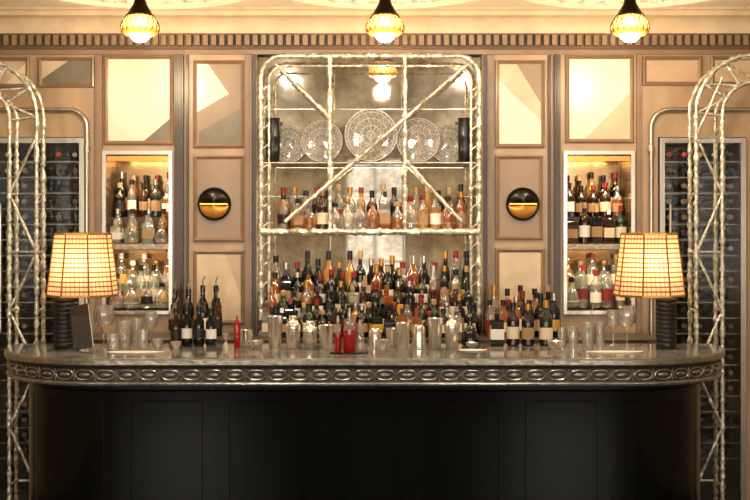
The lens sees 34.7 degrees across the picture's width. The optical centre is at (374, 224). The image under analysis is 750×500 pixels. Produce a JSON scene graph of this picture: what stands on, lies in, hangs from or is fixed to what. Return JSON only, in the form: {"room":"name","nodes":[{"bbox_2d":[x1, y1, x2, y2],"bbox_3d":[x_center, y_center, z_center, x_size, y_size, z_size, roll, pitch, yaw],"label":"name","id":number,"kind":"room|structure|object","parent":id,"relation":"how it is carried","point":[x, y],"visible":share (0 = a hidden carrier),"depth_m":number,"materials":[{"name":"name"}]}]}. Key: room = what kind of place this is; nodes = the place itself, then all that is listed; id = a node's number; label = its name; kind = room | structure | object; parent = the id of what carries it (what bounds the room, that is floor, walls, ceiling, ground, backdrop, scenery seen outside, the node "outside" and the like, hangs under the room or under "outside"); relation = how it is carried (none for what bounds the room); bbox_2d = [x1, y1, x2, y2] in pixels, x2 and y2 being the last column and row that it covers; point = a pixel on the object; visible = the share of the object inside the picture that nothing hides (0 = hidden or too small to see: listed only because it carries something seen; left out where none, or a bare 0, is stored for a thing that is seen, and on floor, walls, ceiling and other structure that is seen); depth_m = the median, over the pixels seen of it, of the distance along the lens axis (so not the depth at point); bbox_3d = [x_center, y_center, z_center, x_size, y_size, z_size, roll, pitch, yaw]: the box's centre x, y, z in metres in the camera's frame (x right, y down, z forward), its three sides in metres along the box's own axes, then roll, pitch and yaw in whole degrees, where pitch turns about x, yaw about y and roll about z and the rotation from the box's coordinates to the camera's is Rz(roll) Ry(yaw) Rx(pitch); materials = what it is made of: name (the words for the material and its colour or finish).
{"room":"cocktail bar","nodes":[
{"label":"cocktail bar","id":0,"kind":"room"},
{"bbox_2d":[0,55,749,499],"bbox_3d":[0.000,0.220,7.715,6.600,3.100,0.470,0,0,0],"label":"wall","id":1,"kind":"structure","parent":0,"point":[654,98],"depth_m":7.50,"materials":[{"name":"beige wood"}]},
{"bbox_2d":[0,57,29,87],"bbox_3d":[-2.444,-0.953,7.490,0.574,0.193,0.020,0,0,0],"label":"wall panel","id":2,"kind":"object","parent":1,"relation":"attached to","point":[9,80],"visible":0.61,"depth_m":7.49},
{"bbox_2d":[0,107,89,303],"bbox_3d":[-2.093,0.219,7.470,0.642,1.902,0.044,0,0,0],"label":"trim","id":3,"kind":"structure","parent":1,"relation":"attached to","point":[86,149],"depth_m":7.46,"materials":[{"name":"metal"}]},
{"bbox_2d":[38,57,94,87],"bbox_3d":[-1.928,-0.953,7.490,0.355,0.193,0.020,0,0,0],"label":"wall panel","id":4,"kind":"object","parent":1,"relation":"attached to","point":[53,72],"visible":1,"depth_m":7.50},
{"bbox_2d":[102,151,172,313],"bbox_3d":[-1.481,0.047,7.642,0.436,1.018,0.336,0,0,0],"label":"display cabinet","id":5,"kind":"object","parent":1,"relation":"attached to","point":[138,163],"visible":0.58,"depth_m":7.64,"materials":[{"name":"metal"}]},
{"bbox_2d":[108,172,168,308],"bbox_3d":[-1.479,0.091,7.636,0.390,0.864,0.308,0,0,0],"label":"liquor bottles","id":6,"kind":"object","parent":5,"relation":"in","point":[151,204],"visible":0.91,"depth_m":7.65,"materials":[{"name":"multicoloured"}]},
{"bbox_2d":[104,55,173,144],"bbox_3d":[-1.475,-0.781,7.490,0.436,0.562,0.020,0,0,0],"label":"wall panel","id":7,"kind":"object","parent":1,"relation":"attached to","point":[138,89],"visible":1,"depth_m":7.50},
{"bbox_2d":[197,187,230,220],"bbox_3d":[-1.002,-0.131,7.466,0.208,0.208,0.066,0,0,0],"label":"wall sconce","id":8,"kind":"object","parent":1,"relation":"attached to","point":[214,203],"depth_m":7.46,"materials":[{"name":"black metal"}]},
{"bbox_2d":[193,60,243,147],"bbox_3d":[-0.975,-0.756,7.490,0.324,0.549,0.020,0,0,0],"label":"wall panel","id":9,"kind":"object","parent":1,"relation":"attached to","point":[218,85],"visible":1,"depth_m":7.49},
{"bbox_2d":[193,250,243,323],"bbox_3d":[-0.975,0.388,7.490,0.324,0.462,0.020,0,0,0],"label":"wall panel","id":10,"kind":"object","parent":1,"relation":"attached to","point":[228,265],"visible":0.75,"depth_m":7.49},
{"bbox_2d":[95,55,641,332],"bbox_3d":[-0.041,0.355,7.482,3.406,2.830,0.036,0,0,0],"label":"trim","id":11,"kind":"structure","parent":1,"relation":"attached to","point":[178,59],"depth_m":7.47,"materials":[{"name":"brown wood"}]},
{"bbox_2d":[258,55,480,331],"bbox_3d":[-0.034,-0.152,7.571,1.402,1.845,0.018,0,0,0],"label":"wall mirror","id":12,"kind":"object","parent":1,"relation":"attached to","point":[354,89],"visible":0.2,"depth_m":7.57,"materials":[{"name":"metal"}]},
{"bbox_2d":[0,7,749,54],"bbox_3d":[0.000,-1.197,7.400,6.600,0.264,0.200,0,0,0],"label":"trim","id":13,"kind":"structure","parent":1,"relation":"attached to","point":[23,30],"depth_m":7.41,"materials":[{"name":"beige paint"}]},
{"bbox_2d":[495,60,544,147],"bbox_3d":[0.906,-0.756,7.490,0.312,0.549,0.020,0,0,0],"label":"wall panel","id":14,"kind":"object","parent":1,"relation":"attached to","point":[519,84],"visible":1,"depth_m":7.49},
{"bbox_2d":[495,248,544,308],"bbox_3d":[0.906,0.381,7.490,0.312,0.474,0.020,0,0,0],"label":"wall panel","id":15,"kind":"object","parent":1,"relation":"attached to","point":[514,267],"visible":0.55,"depth_m":7.50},
{"bbox_2d":[506,187,539,220],"bbox_3d":[0.921,-0.131,7.466,0.208,0.208,0.066,0,0,0],"label":"wall sconce","id":16,"kind":"object","parent":1,"relation":"attached to","point":[522,203],"depth_m":7.46,"materials":[{"name":"black metal"}]},
{"bbox_2d":[563,151,634,313],"bbox_3d":[1.397,0.047,7.642,0.443,1.018,0.336,0,0,0],"label":"display cabinet","id":17,"kind":"object","parent":1,"relation":"attached to","point":[575,163],"visible":0.64,"depth_m":7.65,"materials":[{"name":"metal"}]},
{"bbox_2d":[567,172,626,307],"bbox_3d":[1.390,0.091,7.662,0.404,0.864,0.260,0,0,0],"label":"liquor bottles","id":18,"kind":"object","parent":17,"relation":"in","point":[607,205],"visible":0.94,"depth_m":7.58,"materials":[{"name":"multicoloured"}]},
{"bbox_2d":[565,55,633,142],"bbox_3d":[1.403,-0.787,7.490,0.430,0.549,0.020,0,0,0],"label":"wall panel","id":19,"kind":"object","parent":1,"relation":"attached to","point":[599,89],"visible":1,"depth_m":7.50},
{"bbox_2d":[642,56,701,85],"bbox_3d":[1.856,-0.963,7.490,0.374,0.186,0.020,0,0,0],"label":"wall panel","id":20,"kind":"object","parent":1,"relation":"attached to","point":[656,70],"visible":0.88,"depth_m":7.50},
{"bbox_2d":[648,107,749,335],"bbox_3d":[2.018,0.219,7.470,0.642,1.902,0.044,0,0,0],"label":"trim","id":21,"kind":"structure","parent":1,"relation":"attached to","point":[651,149],"depth_m":7.46,"materials":[{"name":"metal"}]},
{"bbox_2d":[710,56,749,85],"bbox_3d":[2.381,-0.963,7.490,0.574,0.186,0.020,0,0,0],"label":"wall panel","id":22,"kind":"object","parent":1,"relation":"attached to","point":[744,66],"visible":0.59,"depth_m":7.50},
{"bbox_2d":[0,0,749,6],"bbox_3d":[0.000,-1.380,2.950,6.800,0.100,10.100,0,0,0],"label":"ceiling","id":23,"kind":"structure","parent":0,"point":[3,3],"depth_m":7.21,"materials":[{"name":"paint"}]},
{"bbox_2d":[120,0,159,41],"bbox_3d":[-1.296,-1.150,6.620,0.218,0.287,0.215,0,0,0],"label":"pendant lamp","id":24,"kind":"object","parent":23,"relation":"hanging from","point":[139,23],"visible":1,"depth_m":6.56,"materials":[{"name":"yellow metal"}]},
{"bbox_2d":[60,0,243,8],"bbox_3d":[-1.296,-1.315,6.620,1.314,0.039,1.314,0,0,0],"label":"ceiling rose","id":25,"kind":"object","parent":23,"relation":"attached to","point":[152,4],"depth_m":7.12,"materials":[{"name":"beige paint"}]},
{"bbox_2d":[293,0,475,8],"bbox_3d":[0.055,-1.315,6.620,1.314,0.039,1.314,0,0,0],"label":"ceiling rose","id":26,"kind":"object","parent":23,"relation":"attached to","point":[357,4],"depth_m":7.13,"materials":[{"name":"beige paint"}]},
{"bbox_2d":[365,0,404,41],"bbox_3d":[0.055,-1.150,6.620,0.218,0.287,0.215,0,0,0],"label":"pendant lamp","id":27,"kind":"object","parent":23,"relation":"hanging from","point":[384,24],"visible":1,"depth_m":6.56,"materials":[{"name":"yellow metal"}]},
{"bbox_2d":[525,0,708,8],"bbox_3d":[1.407,-1.315,6.620,1.314,0.039,1.314,0,0,0],"label":"ceiling rose","id":28,"kind":"object","parent":23,"relation":"attached to","point":[585,4],"depth_m":7.12,"materials":[{"name":"beige paint"}]},
{"bbox_2d":[610,0,649,41],"bbox_3d":[1.407,-1.150,6.620,0.218,0.287,0.215,0,0,0],"label":"pendant lamp","id":29,"kind":"object","parent":23,"relation":"hanging from","point":[630,23],"visible":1,"depth_m":6.56,"materials":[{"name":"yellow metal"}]},
{"bbox_3d":[0.000,1.820,2.950,6.800,0.100,10.100,0,0,0],"label":"floor","id":30,"kind":"structure","parent":0,"visible":0},
{"bbox_2d":[0,61,45,499],"bbox_3d":[-2.549,0.391,7.070,1.230,2.758,0.216,0,0,0],"label":"arch","id":31,"kind":"object","parent":30,"relation":"on","point":[29,85],"visible":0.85,"depth_m":7.00,"materials":[{"name":"silver metal"}]},
{"bbox_2d":[0,138,84,499],"bbox_3d":[-2.100,0.607,7.641,0.575,2.302,0.398,0,0,0],"label":"wine fridge","id":32,"kind":"object","parent":30,"relation":"on","point":[65,157],"visible":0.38,"depth_m":7.62,"materials":[{"name":"black"}]},
{"bbox_2d":[4,344,724,499],"bbox_3d":[-0.056,1.220,6.396,3.940,1.100,0.792,0,0,0],"label":"bar counter","id":33,"kind":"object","parent":30,"relation":"on","point":[520,422],"depth_m":6.13,"materials":[{"name":"black wood"}]},
{"bbox_2d":[69,304,93,349],"bbox_3d":[-1.572,0.545,6.428,0.140,0.247,0.084,0,0,0],"label":"menu","id":34,"kind":"object","parent":33,"relation":"on","point":[81,326],"visible":1,"depth_m":6.42,"materials":[{"name":"brown leather"}]},
{"bbox_2d":[46,233,118,349],"bbox_3d":[-1.582,0.356,6.500,0.362,0.627,0.362,0,0,0],"label":"table lamp","id":35,"kind":"object","parent":33,"relation":"on","point":[82,265],"visible":0.87,"depth_m":6.38,"materials":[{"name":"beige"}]},
{"bbox_2d":[93,305,114,347],"bbox_3d":[-1.486,0.554,6.580,0.116,0.230,0.116,0,0,0],"label":"wine glass","id":36,"kind":"object","parent":33,"relation":"on","point":[98,324],"visible":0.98,"depth_m":6.56,"materials":[{"name":"clear glass"}]},
{"bbox_2d":[107,333,118,350],"bbox_3d":[-1.397,0.625,6.400,0.069,0.090,0.067,0,0,0],"label":"tumbler","id":37,"kind":"object","parent":33,"relation":"on","point":[107,333],"visible":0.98,"depth_m":6.39,"materials":[{"name":"clear glass"}]},
{"bbox_2d":[117,300,130,348],"bbox_3d":[-1.369,0.539,6.497,0.080,0.260,0.109,0,0,29],"label":"glass","id":38,"kind":"object","parent":33,"relation":"on","point":[129,300],"visible":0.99,"depth_m":6.50,"materials":[{"name":"clear glass"}]},
{"bbox_2d":[108,351,163,353],"bbox_3d":[-1.251,0.666,6.280,0.305,0.006,0.094,0,0,0],"label":"serving tray","id":39,"kind":"object","parent":33,"relation":"on","point":[113,352],"visible":1,"depth_m":6.27,"materials":[{"name":"beige paper"}]},
{"bbox_2d":[130,318,143,345],"bbox_3d":[-1.321,0.595,6.660,0.073,0.150,0.071,0,0,0],"label":"tumbler","id":40,"kind":"object","parent":33,"relation":"on","point":[143,318],"visible":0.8,"depth_m":6.65,"materials":[{"name":"clear glass"}]},
{"bbox_2d":[137,329,148,348],"bbox_3d":[-1.260,0.620,6.520,0.069,0.100,0.067,0,0,0],"label":"tumbler","id":41,"kind":"object","parent":33,"relation":"on","point":[148,329],"visible":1,"depth_m":6.51,"materials":[{"name":"clear glass"}]},
{"bbox_2d":[144,312,157,345],"bbox_3d":[-1.243,0.575,6.660,0.076,0.190,0.076,0,0,0],"label":"wine glass","id":42,"kind":"object","parent":33,"relation":"on","point":[145,312],"visible":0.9,"depth_m":6.65,"materials":[{"name":"clear glass"}]},
{"bbox_2d":[152,339,163,348],"bbox_3d":[-1.177,0.644,6.510,0.070,0.050,0.070,0,0,0],"label":"bowl","id":43,"kind":"object","parent":33,"relation":"on","point":[157,343],"visible":1,"depth_m":6.49,"materials":[{"name":"silver metal"}]},
{"bbox_2d":[171,298,180,345],"bbox_3d":[-1.101,0.536,6.640,0.058,0.267,0.058,0,0,0],"label":"liquor bottle","id":44,"kind":"object","parent":33,"relation":"on","point":[175,323],"visible":0.8,"depth_m":6.62,"materials":[{"name":"brown glass"}]},
{"bbox_2d":[171,341,181,348],"bbox_3d":[-1.075,0.649,6.480,0.060,0.040,0.060,0,0,0],"label":"bowl","id":45,"kind":"object","parent":33,"relation":"on","point":[175,344],"visible":1,"depth_m":6.46,"materials":[{"name":"silver metal"}]},
{"bbox_2d":[182,296,191,345],"bbox_3d":[-1.040,0.531,6.640,0.057,0.277,0.057,0,0,0],"label":"liquor bottle","id":46,"kind":"object","parent":33,"relation":"on","point":[186,322],"visible":1,"depth_m":6.62,"materials":[{"name":"black glass"}]},
{"bbox_2d":[194,296,203,345],"bbox_3d":[-0.974,0.531,6.640,0.058,0.277,0.058,0,0,0],"label":"liquor bottle","id":47,"kind":"object","parent":33,"relation":"on","point":[198,322],"visible":1,"depth_m":6.62,"materials":[{"name":"black glass"}]},
{"bbox_2d":[206,298,215,345],"bbox_3d":[-0.907,0.536,6.640,0.059,0.267,0.059,0,0,0],"label":"liquor bottle","id":48,"kind":"object","parent":33,"relation":"on","point":[210,323],"visible":1,"depth_m":6.62,"materials":[{"name":"black glass"}]},
{"bbox_2d":[222,333,229,348],"bbox_3d":[-0.807,0.629,6.500,0.044,0.080,0.044,0,0,0],"label":"jigger","id":49,"kind":"object","parent":33,"relation":"on","point":[226,335],"visible":1,"depth_m":6.49,"materials":[{"name":"silver metal"}]},
{"bbox_2d":[234,316,239,347],"bbox_3d":[-0.753,0.582,6.550,0.036,0.176,0.036,0,0,0],"label":"bottle","id":50,"kind":"object","parent":33,"relation":"on","point":[236,322],"visible":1,"depth_m":6.54,"materials":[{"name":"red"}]},
{"bbox_2d":[240,329,253,346],"bbox_3d":[-0.714,0.625,6.640,0.088,0.090,0.088,0,0,0],"label":"cocktail shaker","id":51,"kind":"object","parent":33,"relation":"on","point":[245,334],"visible":0.8,"depth_m":6.61,"materials":[{"name":"silver metal"}]},
{"bbox_2d":[248,340,263,348],"bbox_3d":[-0.643,0.647,6.480,0.090,0.045,0.090,0,0,0],"label":"bowl","id":52,"kind":"object","parent":33,"relation":"on","point":[254,344],"visible":1,"depth_m":6.45,"materials":[{"name":"silver metal"}]},
{"bbox_2d":[267,316,282,348],"bbox_3d":[-0.542,0.582,6.500,0.088,0.175,0.088,0,0,0],"label":"cocktail shaker","id":53,"kind":"object","parent":33,"relation":"on","point":[274,322],"visible":1,"depth_m":6.47,"materials":[{"name":"silver metal"}]},
{"bbox_2d":[285,315,300,349],"bbox_3d":[-0.443,0.580,6.480,0.085,0.180,0.085,0,0,0],"label":"cocktail shaker","id":54,"kind":"object","parent":33,"relation":"on","point":[292,327],"visible":1,"depth_m":6.45,"materials":[{"name":"silver metal"}]},
{"bbox_2d":[302,321,317,348],"bbox_3d":[-0.352,0.595,6.500,0.085,0.150,0.085,0,0,0],"label":"cocktail shaker","id":55,"kind":"object","parent":33,"relation":"on","point":[309,331],"visible":1,"depth_m":6.47,"materials":[{"name":"silver metal"}]},
{"bbox_2d":[318,324,333,349],"bbox_3d":[-0.264,0.605,6.470,0.088,0.130,0.088,0,0,0],"label":"cocktail shaker","id":56,"kind":"object","parent":33,"relation":"on","point":[325,330],"visible":1,"depth_m":6.44,"materials":[{"name":"silver metal"}]},
{"bbox_2d":[329,350,368,353],"bbox_3d":[-0.136,0.665,6.280,0.211,0.008,0.138,0,0,0],"label":"serving tray","id":57,"kind":"object","parent":33,"relation":"on","point":[358,351],"visible":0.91,"depth_m":6.24,"materials":[{"name":"black"}]},
{"bbox_2d":[334,316,341,351],"bbox_3d":[-0.194,0.570,6.280,0.038,0.190,0.038,0,0,0],"label":"bottle","id":58,"kind":"object","parent":57,"relation":"on","point":[337,337],"visible":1,"depth_m":6.27,"materials":[{"name":"red glass"}]},
{"bbox_2d":[343,308,355,352],"bbox_3d":[-0.133,0.550,6.280,0.066,0.230,0.066,0,0,0],"label":"bottle","id":59,"kind":"object","parent":57,"relation":"on","point":[349,336],"visible":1,"depth_m":6.25,"materials":[{"name":"red glass"}]},
{"bbox_2d":[356,320,363,351],"bbox_3d":[-0.079,0.580,6.280,0.040,0.170,0.040,0,0,0],"label":"bottle","id":60,"kind":"object","parent":57,"relation":"on","point":[359,322],"visible":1,"depth_m":6.27,"materials":[{"name":"clear glass"}]},
{"bbox_2d":[367,328,381,348],"bbox_3d":[0.000,0.615,6.520,0.082,0.110,0.082,0,0,0],"label":"cocktail shaker","id":61,"kind":"object","parent":33,"relation":"on","point":[374,333],"visible":0.89,"depth_m":6.49,"materials":[{"name":"silver metal"}]},
{"bbox_2d":[375,339,390,351],"bbox_3d":[0.043,0.639,6.380,0.088,0.060,0.088,0,0,0],"label":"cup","id":62,"kind":"object","parent":33,"relation":"on","point":[382,345],"visible":1,"depth_m":6.35,"materials":[{"name":"silver metal"}]},
{"bbox_2d":[385,328,396,346],"bbox_3d":[0.099,0.620,6.620,0.088,0.100,0.088,0,0,0],"label":"cocktail shaker","id":63,"kind":"object","parent":33,"relation":"on","point":[390,332],"visible":0.74,"depth_m":6.59,"materials":[{"name":"silver metal"}]},
{"bbox_2d":[395,322,410,348],"bbox_3d":[0.152,0.600,6.500,0.088,0.140,0.088,0,0,0],"label":"cocktail shaker","id":64,"kind":"object","parent":33,"relation":"on","point":[402,328],"visible":1,"depth_m":6.47,"materials":[{"name":"silver metal"}]},
{"bbox_2d":[411,325,426,349],"bbox_3d":[0.238,0.605,6.480,0.082,0.130,0.082,0,0,0],"label":"cocktail shaker","id":65,"kind":"object","parent":33,"relation":"on","point":[418,339],"visible":1,"depth_m":6.45,"materials":[{"name":"silver metal"}]},
{"bbox_2d":[427,318,442,348],"bbox_3d":[0.325,0.587,6.500,0.088,0.165,0.088,0,0,0],"label":"cocktail shaker","id":66,"kind":"object","parent":33,"relation":"on","point":[434,324],"visible":1,"depth_m":6.47,"materials":[{"name":"silver metal"}]},
{"bbox_2d":[444,315,459,348],"bbox_3d":[0.417,0.580,6.500,0.085,0.180,0.085,0,0,0],"label":"cocktail shaker","id":67,"kind":"object","parent":33,"relation":"on","point":[451,327],"visible":1,"depth_m":6.47,"materials":[{"name":"silver metal"}]},
{"bbox_2d":[461,316,478,345],"bbox_3d":[0.527,0.588,6.660,0.098,0.164,0.098,0,0,0],"label":"liquor bottle","id":68,"kind":"object","parent":33,"relation":"on","point":[469,334],"visible":0.82,"depth_m":6.63,"materials":[{"name":"black"}]},
{"bbox_2d":[466,342,477,347],"bbox_3d":[0.528,0.654,6.530,0.070,0.030,0.070,0,0,0],"label":"bowl","id":69,"kind":"object","parent":33,"relation":"on","point":[469,344],"visible":1,"depth_m":6.51,"materials":[{"name":"silver metal"}]},
{"bbox_2d":[459,349,486,351],"bbox_3d":[0.521,0.666,6.380,0.150,0.006,0.098,0,0,0],"label":"serving tray","id":70,"kind":"object","parent":33,"relation":"on","point":[464,350],"visible":1,"depth_m":6.37,"materials":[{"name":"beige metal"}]},
{"bbox_2d":[490,308,503,345],"bbox_3d":[0.676,0.566,6.650,0.072,0.207,0.072,0,0,0],"label":"liquor bottle","id":71,"kind":"object","parent":33,"relation":"on","point":[496,324],"visible":1,"depth_m":6.62,"materials":[{"name":"black glass"}]},
{"bbox_2d":[506,302,519,345],"bbox_3d":[0.768,0.549,6.680,0.073,0.240,0.073,0,0,0],"label":"liquor bottle","id":72,"kind":"object","parent":33,"relation":"on","point":[512,328],"visible":1,"depth_m":6.65,"materials":[{"name":"brown glass"}]},
{"bbox_2d":[522,304,533,345],"bbox_3d":[0.850,0.554,6.670,0.073,0.230,0.073,0,0,0],"label":"liquor bottle","id":73,"kind":"object","parent":33,"relation":"on","point":[527,321],"visible":1,"depth_m":6.64,"materials":[{"name":"black glass"}]},
{"bbox_2d":[539,300,552,345],"bbox_3d":[0.952,0.544,6.680,0.074,0.250,0.074,0,0,0],"label":"liquor bottle","id":74,"kind":"object","parent":33,"relation":"on","point":[545,320],"visible":0.96,"depth_m":6.65,"materials":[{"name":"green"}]},
{"bbox_2d":[547,340,564,348],"bbox_3d":[0.977,0.647,6.480,0.100,0.045,0.100,0,0,0],"label":"bowl","id":75,"kind":"object","parent":33,"relation":"on","point":[554,344],"visible":1,"depth_m":6.45,"materials":[{"name":"silver metal"}]},
{"bbox_2d":[557,327,566,345],"bbox_3d":[1.042,0.620,6.690,0.057,0.100,0.055,0,0,0],"label":"tumbler","id":76,"kind":"object","parent":33,"relation":"on","point":[557,327],"visible":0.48,"depth_m":6.68,"materials":[{"name":"clear glass"}]},
{"bbox_2d":[567,326,578,346],"bbox_3d":[1.089,0.615,6.600,0.065,0.110,0.063,0,0,0],"label":"tumbler","id":77,"kind":"object","parent":33,"relation":"on","point":[567,326],"visible":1,"depth_m":6.60,"materials":[{"name":"clear glass"}]},
{"bbox_2d":[581,302,594,348],"bbox_3d":[1.147,0.544,6.486,0.072,0.250,0.103,0,0,27],"label":"glass","id":78,"kind":"object","parent":33,"relation":"on","point":[593,302],"visible":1,"depth_m":6.50,"materials":[{"name":"clear glass"}]},
{"bbox_2d":[595,328,604,345],"bbox_3d":[1.251,0.605,6.670,0.061,0.130,0.059,0,0,0],"label":"tumbler","id":79,"kind":"object","parent":33,"relation":"on","point":[595,328],"visible":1,"depth_m":6.66,"materials":[{"name":"clear glass"}]},
{"bbox_2d":[606,309,619,345],"bbox_3d":[1.321,0.570,6.660,0.080,0.200,0.080,0,0,0],"label":"wine glass","id":80,"kind":"object","parent":33,"relation":"on","point":[607,309],"visible":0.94,"depth_m":6.64,"materials":[{"name":"clear glass"}]},
{"bbox_2d":[587,350,642,352],"bbox_3d":[1.260,0.666,6.300,0.296,0.006,0.094,0,0,0],"label":"serving tray","id":81,"kind":"object","parent":33,"relation":"on","point":[604,351],"visible":1,"depth_m":6.32,"materials":[{"name":"beige paper"}]},
{"bbox_2d":[617,305,636,347],"bbox_3d":[1.375,0.554,6.550,0.110,0.230,0.110,0,0,0],"label":"wine glass","id":82,"kind":"object","parent":33,"relation":"on","point":[621,324],"visible":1,"depth_m":6.53,"materials":[{"name":"clear glass"}]},
{"bbox_2d":[613,233,685,349],"bbox_3d":[1.484,0.356,6.500,0.362,0.627,0.362,0,0,0],"label":"table lamp","id":83,"kind":"object","parent":33,"relation":"on","point":[649,265],"visible":1,"depth_m":6.38,"materials":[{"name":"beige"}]},
{"bbox_2d":[93,308,655,343],"bbox_3d":[-0.031,1.143,7.280,3.400,1.255,0.560,0,0,0],"label":"countertop","id":84,"kind":"structure","parent":30,"relation":"on","point":[98,338],"depth_m":7.08,"materials":[{"name":"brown stone"}]},
{"bbox_2d":[168,276,221,335],"bbox_3d":[-1.085,0.491,7.285,0.330,0.357,0.182,0,0,0],"label":"liquor bottles","id":85,"kind":"object","parent":84,"relation":"on","point":[216,304],"visible":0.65,"depth_m":7.22,"materials":[{"name":"brown glass"}]},
{"bbox_2d":[259,251,480,336],"bbox_3d":[-0.029,0.416,7.333,1.346,0.506,0.432,0,0,0],"label":"liquor bottles","id":86,"kind":"object","parent":84,"relation":"on","point":[388,300],"visible":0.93,"depth_m":7.34,"materials":[{"name":"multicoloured glass"}]},
{"bbox_2d":[257,53,482,333],"bbox_3d":[-0.031,-0.197,7.448,1.412,1.727,0.224,0,0,0],"label":"frame","id":87,"kind":"object","parent":84,"relation":"on","point":[262,231],"visible":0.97,"depth_m":7.36,"materials":[{"name":"silver metal"}]},
{"bbox_2d":[266,118,280,161],"bbox_3d":[-0.631,-0.523,7.428,0.094,0.275,0.093,0,0,0],"label":"vase","id":88,"kind":"object","parent":87,"relation":"on","point":[275,136],"visible":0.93,"depth_m":7.39,"materials":[{"name":"black ceramic"}]},
{"bbox_2d":[280,125,307,161],"bbox_3d":[-0.539,-0.506,7.518,0.239,0.242,0.068,0,0,0],"label":"plate","id":89,"kind":"object","parent":87,"relation":"on","point":[287,143],"visible":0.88,"depth_m":7.51,"materials":[{"name":"clear glass"}]},
{"bbox_2d":[301,120,342,161],"bbox_3d":[-0.331,-0.519,7.484,0.263,0.266,0.069,0,0,0],"label":"plate","id":90,"kind":"object","parent":87,"relation":"on","point":[318,121],"visible":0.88,"depth_m":7.47,"materials":[{"name":"clear glass"}]},
{"bbox_2d":[344,108,397,161],"bbox_3d":[-0.025,-0.554,7.449,0.334,0.338,0.072,0,0,0],"label":"plate","id":91,"kind":"object","parent":87,"relation":"on","point":[366,109],"visible":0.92,"depth_m":7.44,"materials":[{"name":"clear glass"}]},
{"bbox_2d":[277,184,466,229],"bbox_3d":[-0.021,-0.111,7.473,1.182,0.290,0.164,0,0,0],"label":"liquor bottles","id":92,"kind":"object","parent":87,"relation":"on","point":[391,218],"visible":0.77,"depth_m":7.43,"materials":[{"name":"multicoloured glass"}]},
{"bbox_2d":[396,118,439,161],"bbox_3d":[0.269,-0.527,7.487,0.279,0.283,0.070,0,0,0],"label":"plate","id":93,"kind":"object","parent":87,"relation":"on","point":[414,119],"visible":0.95,"depth_m":7.48,"materials":[{"name":"clear glass"}]},
{"bbox_2d":[429,123,457,161],"bbox_3d":[0.458,-0.511,7.518,0.247,0.250,0.068,0,0,0],"label":"plate","id":94,"kind":"object","parent":87,"relation":"on","point":[448,124],"visible":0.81,"depth_m":7.51,"materials":[{"name":"clear glass"}]},
{"bbox_2d":[457,118,469,161],"bbox_3d":[0.557,-0.523,7.428,0.094,0.275,0.093,0,0,0],"label":"vase","id":95,"kind":"object","parent":87,"relation":"on","point":[463,136],"visible":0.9,"depth_m":7.39,"materials":[{"name":"black ceramic"}]},
{"bbox_2d":[485,285,559,336],"bbox_3d":[0.884,0.519,7.273,0.449,0.300,0.254,0,0,0],"label":"liquor bottles","id":96,"kind":"object","parent":84,"relation":"on","point":[536,310],"visible":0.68,"depth_m":7.18,"materials":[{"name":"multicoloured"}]},
{"bbox_2d":[658,138,745,499],"bbox_3d":[2.044,0.607,7.641,0.538,2.302,0.398,0,0,0],"label":"wine fridge","id":97,"kind":"object","parent":30,"relation":"on","point":[673,215],"visible":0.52,"depth_m":7.60,"materials":[{"name":"black"}]},
{"bbox_2d":[687,53,749,499],"bbox_3d":[2.449,0.380,7.070,1.230,2.780,0.216,0,0,0],"label":"arch","id":98,"kind":"object","parent":30,"relation":"on","point":[703,81],"visible":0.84,"depth_m":7.00,"materials":[{"name":"silver metal"}]}
]}

